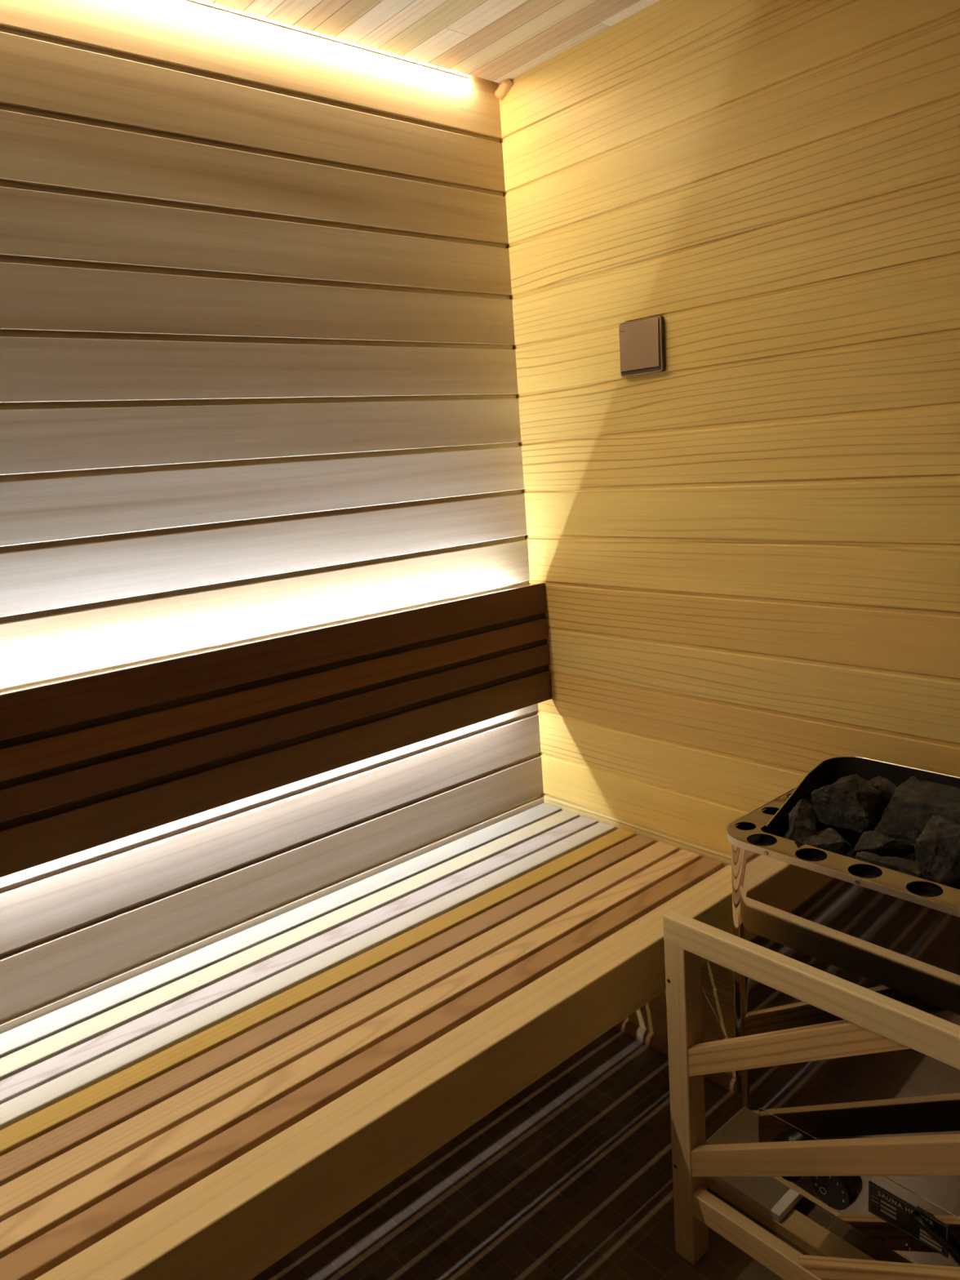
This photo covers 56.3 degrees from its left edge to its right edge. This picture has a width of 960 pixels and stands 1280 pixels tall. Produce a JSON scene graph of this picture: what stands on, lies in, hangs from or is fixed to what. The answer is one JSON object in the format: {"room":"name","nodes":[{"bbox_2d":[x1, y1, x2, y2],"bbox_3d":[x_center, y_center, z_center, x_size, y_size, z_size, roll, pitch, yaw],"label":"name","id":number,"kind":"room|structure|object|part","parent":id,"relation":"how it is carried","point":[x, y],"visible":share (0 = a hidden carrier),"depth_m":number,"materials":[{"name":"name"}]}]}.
{"room":"spa","nodes":[
{"label":"spa","id":0,"kind":"room"},
{"bbox_2d":[0,0,543,1034],"bbox_3d":[-0.888,0.065,0.963,2.600,1.923,0.020,-14,15,-39],"label":"wall","id":1,"kind":"structure","parent":0,"point":[258,379],"depth_m":1.35,"materials":[{"name":"brown wood"}]},
{"bbox_2d":[0,582,551,877],"bbox_3d":[-0.847,0.240,0.979,2.578,0.235,0.045,-14,15,-39],"label":"backrest","id":2,"kind":"object","parent":1,"relation":"attached to","point":[90,762],"visible":1,"depth_m":1.36,"materials":[{"name":"brown wood"}]},
{"bbox_2d":[204,0,659,83],"bbox_3d":[-0.334,-0.661,0.091,2.600,0.008,1.838,-14,15,-39],"label":"ceiling","id":3,"kind":"structure","parent":0,"point":[496,41],"depth_m":1.37,"materials":[{"name":"brown wood"}]},
{"bbox_2d":[191,0,471,77],"bbox_3d":[-0.959,-0.748,0.767,2.508,0.004,0.008,-14,15,-39],"label":"light strip","id":4,"kind":"object","parent":3,"relation":"attached to","point":[202,2],"visible":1,"depth_m":1.38,"materials":[{"name":"white plastic"}]},
{"bbox_2d":[251,1026,913,1279],"bbox_3d":[-0.203,1.115,0.457,2.600,0.030,1.850,-14,15,-39],"label":"floor","id":5,"kind":"structure","parent":0,"point":[570,1177],"depth_m":1.41,"materials":[{"name":"wood"}]},
{"bbox_2d":[0,802,733,1279],"bbox_3d":[-0.656,0.818,0.913,2.587,0.435,0.511,-14,15,-39],"label":"bench","id":6,"kind":"object","parent":5,"relation":"on","point":[206,1113],"visible":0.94,"depth_m":1.16,"materials":[{"name":"brown wood"}]},
{"bbox_2d":[706,1177,875,1260],"bbox_3d":[0.530,0.874,1.245,0.040,0.019,0.518,-14,15,-39],"label":"batten","id":7,"kind":"object","parent":5,"relation":"on","point":[795,1227],"visible":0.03,"depth_m":1.30,"materials":[{"name":"brown wood"}]},
{"bbox_2d":[706,1106,803,1222],"bbox_3d":[0.457,0.824,1.437,0.190,0.012,0.162,-14,15,-39],"label":"board","id":8,"kind":"object","parent":7,"relation":"on","point":[769,1195],"visible":0.29,"depth_m":1.38,"materials":[{"name":"brown wood"}]},
{"bbox_2d":[662,910,959,1279],"bbox_3d":[0.572,0.623,1.165,0.355,0.535,0.534,-14,15,-39],"label":"guard","id":9,"kind":"object","parent":5,"relation":"on","point":[873,1022],"visible":1,"depth_m":1.12,"materials":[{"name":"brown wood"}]},
{"bbox_3d":[0.290,0.645,1.256,0.038,0.497,0.033,-14,15,-39],"label":"post","id":10,"kind":"part","parent":9,"relation":"part of","materials":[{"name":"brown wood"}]},
{"bbox_3d":[0.459,0.816,1.093,0.020,0.038,0.467,-14,15,-39],"label":"rail","id":11,"kind":"part","parent":9,"relation":"part of","materials":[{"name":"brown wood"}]},
{"bbox_3d":[0.427,0.412,1.010,0.020,0.039,0.534,-14,15,-39],"label":"rail","id":12,"kind":"part","parent":9,"relation":"part of","materials":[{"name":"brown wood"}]},
{"bbox_2d":[497,0,959,1077],"bbox_3d":[0.707,-0.025,1.112,0.020,1.803,1.870,-14,15,-39],"label":"wall","id":13,"kind":"structure","parent":0,"point":[745,550],"depth_m":1.37,"materials":[{"name":"brown wood"}]},
{"bbox_2d":[494,78,513,99],"bbox_3d":[0.043,-0.982,1.597,0.038,0.031,0.019,5,15,37],"label":"plug","id":14,"kind":"object","parent":13,"relation":"attached to","point":[505,85],"visible":1,"depth_m":1.59,"materials":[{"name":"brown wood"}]},
{"bbox_2d":[618,315,665,377],"bbox_3d":[0.265,-0.481,1.476,0.013,0.086,0.086,-14,15,-39],"label":"light switch","id":15,"kind":"object","parent":13,"relation":"attached to","point":[642,341],"visible":1,"depth_m":1.47,"materials":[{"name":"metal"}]},
{"bbox_2d":[613,1018,736,1093],"bbox_3d":[0.766,0.852,1.270,0.017,0.017,1.850,-14,15,-39],"label":"baseboard","id":16,"kind":"structure","parent":13,"relation":"attached to","point":[725,1080],"depth_m":1.75,"materials":[{"name":"brown wood"}]},
{"bbox_2d":[726,755,959,1266],"bbox_3d":[0.577,0.461,1.142,0.318,0.517,0.446,-14,15,-39],"label":"heater","id":17,"kind":"object","parent":13,"relation":"attached to","point":[890,933],"depth_m":1.10,"materials":[{"name":"silver metal"}]},
{"bbox_3d":[0.403,0.680,1.177,0.018,0.056,0.056,-14,15,-39],"label":"control knob","id":18,"kind":"part","parent":17,"relation":"part of","materials":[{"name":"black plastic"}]},
{"bbox_3d":[0.418,0.248,1.177,0.044,0.072,0.065,-1,12,18],"label":"heater stone","id":19,"kind":"part","parent":17,"relation":"part of","materials":[{"name":"grey stone"}]},
{"bbox_3d":[0.435,0.267,1.152,0.077,0.047,0.049,3,13,31],"label":"heater stone","id":20,"kind":"part","parent":17,"relation":"part of","materials":[{"name":"grey stone"}]},
{"bbox_3d":[0.445,0.686,1.130,0.018,0.056,0.056,-14,15,-39],"label":"control knob","id":21,"kind":"part","parent":17,"relation":"part of","materials":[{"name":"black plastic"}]},
{"bbox_3d":[0.509,0.220,1.237,0.065,0.069,0.083,-14,15,-39],"label":"heater stone","id":22,"kind":"part","parent":17,"relation":"part of","materials":[{"name":"grey stone"}]},
{"bbox_3d":[0.527,0.301,1.218,0.056,0.046,0.042,-3,12,5],"label":"heater stone","id":23,"kind":"part","parent":17,"relation":"part of","materials":[{"name":"grey stone"}]},
{"bbox_2d":[760,800,942,895],"bbox_3d":[0.579,0.332,1.128,0.241,0.172,0.368,-14,15,-39],"label":"holes","id":24,"kind":"object","parent":17,"relation":"on","point":[773,828],"depth_m":1.11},
{"bbox_3d":[0.537,0.269,1.278,0.047,0.052,0.047,2,13,27],"label":"heater stone","id":25,"kind":"part","parent":17,"relation":"part of","materials":[{"name":"grey stone"}]},
{"bbox_3d":[0.559,0.214,1.248,0.045,0.044,0.042,-5,11,-2],"label":"heater stone","id":26,"kind":"part","parent":17,"relation":"part of","materials":[{"name":"grey stone"}]},
{"bbox_3d":[0.507,0.266,1.137,0.046,0.042,0.071,-14,15,-39],"label":"heater stone","id":27,"kind":"part","parent":17,"relation":"part of","materials":[{"name":"grey stone"}]},
{"bbox_3d":[0.491,0.283,1.079,0.042,0.047,0.081,-14,15,-39],"label":"heater stone","id":28,"kind":"part","parent":17,"relation":"part of","materials":[{"name":"grey stone"}]},
{"bbox_3d":[0.508,0.687,1.067,0.002,0.043,0.094,-14,15,-39],"label":"rating plate","id":29,"kind":"part","parent":17,"relation":"part of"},
{"bbox_3d":[0.595,0.306,1.220,0.061,0.050,0.045,-2,12,12],"label":"heater stone","id":30,"kind":"part","parent":17,"relation":"part of","materials":[{"name":"grey stone"}]},
{"bbox_3d":[0.593,0.229,1.154,0.079,0.070,0.142,-14,15,-39],"label":"heater stone","id":31,"kind":"part","parent":17,"relation":"part of","materials":[{"name":"grey stone"}]},
{"bbox_3d":[0.566,0.257,1.067,0.062,0.072,0.095,-14,15,-39],"label":"heater stone","id":32,"kind":"part","parent":17,"relation":"part of","materials":[{"name":"grey stone"}]}
]}

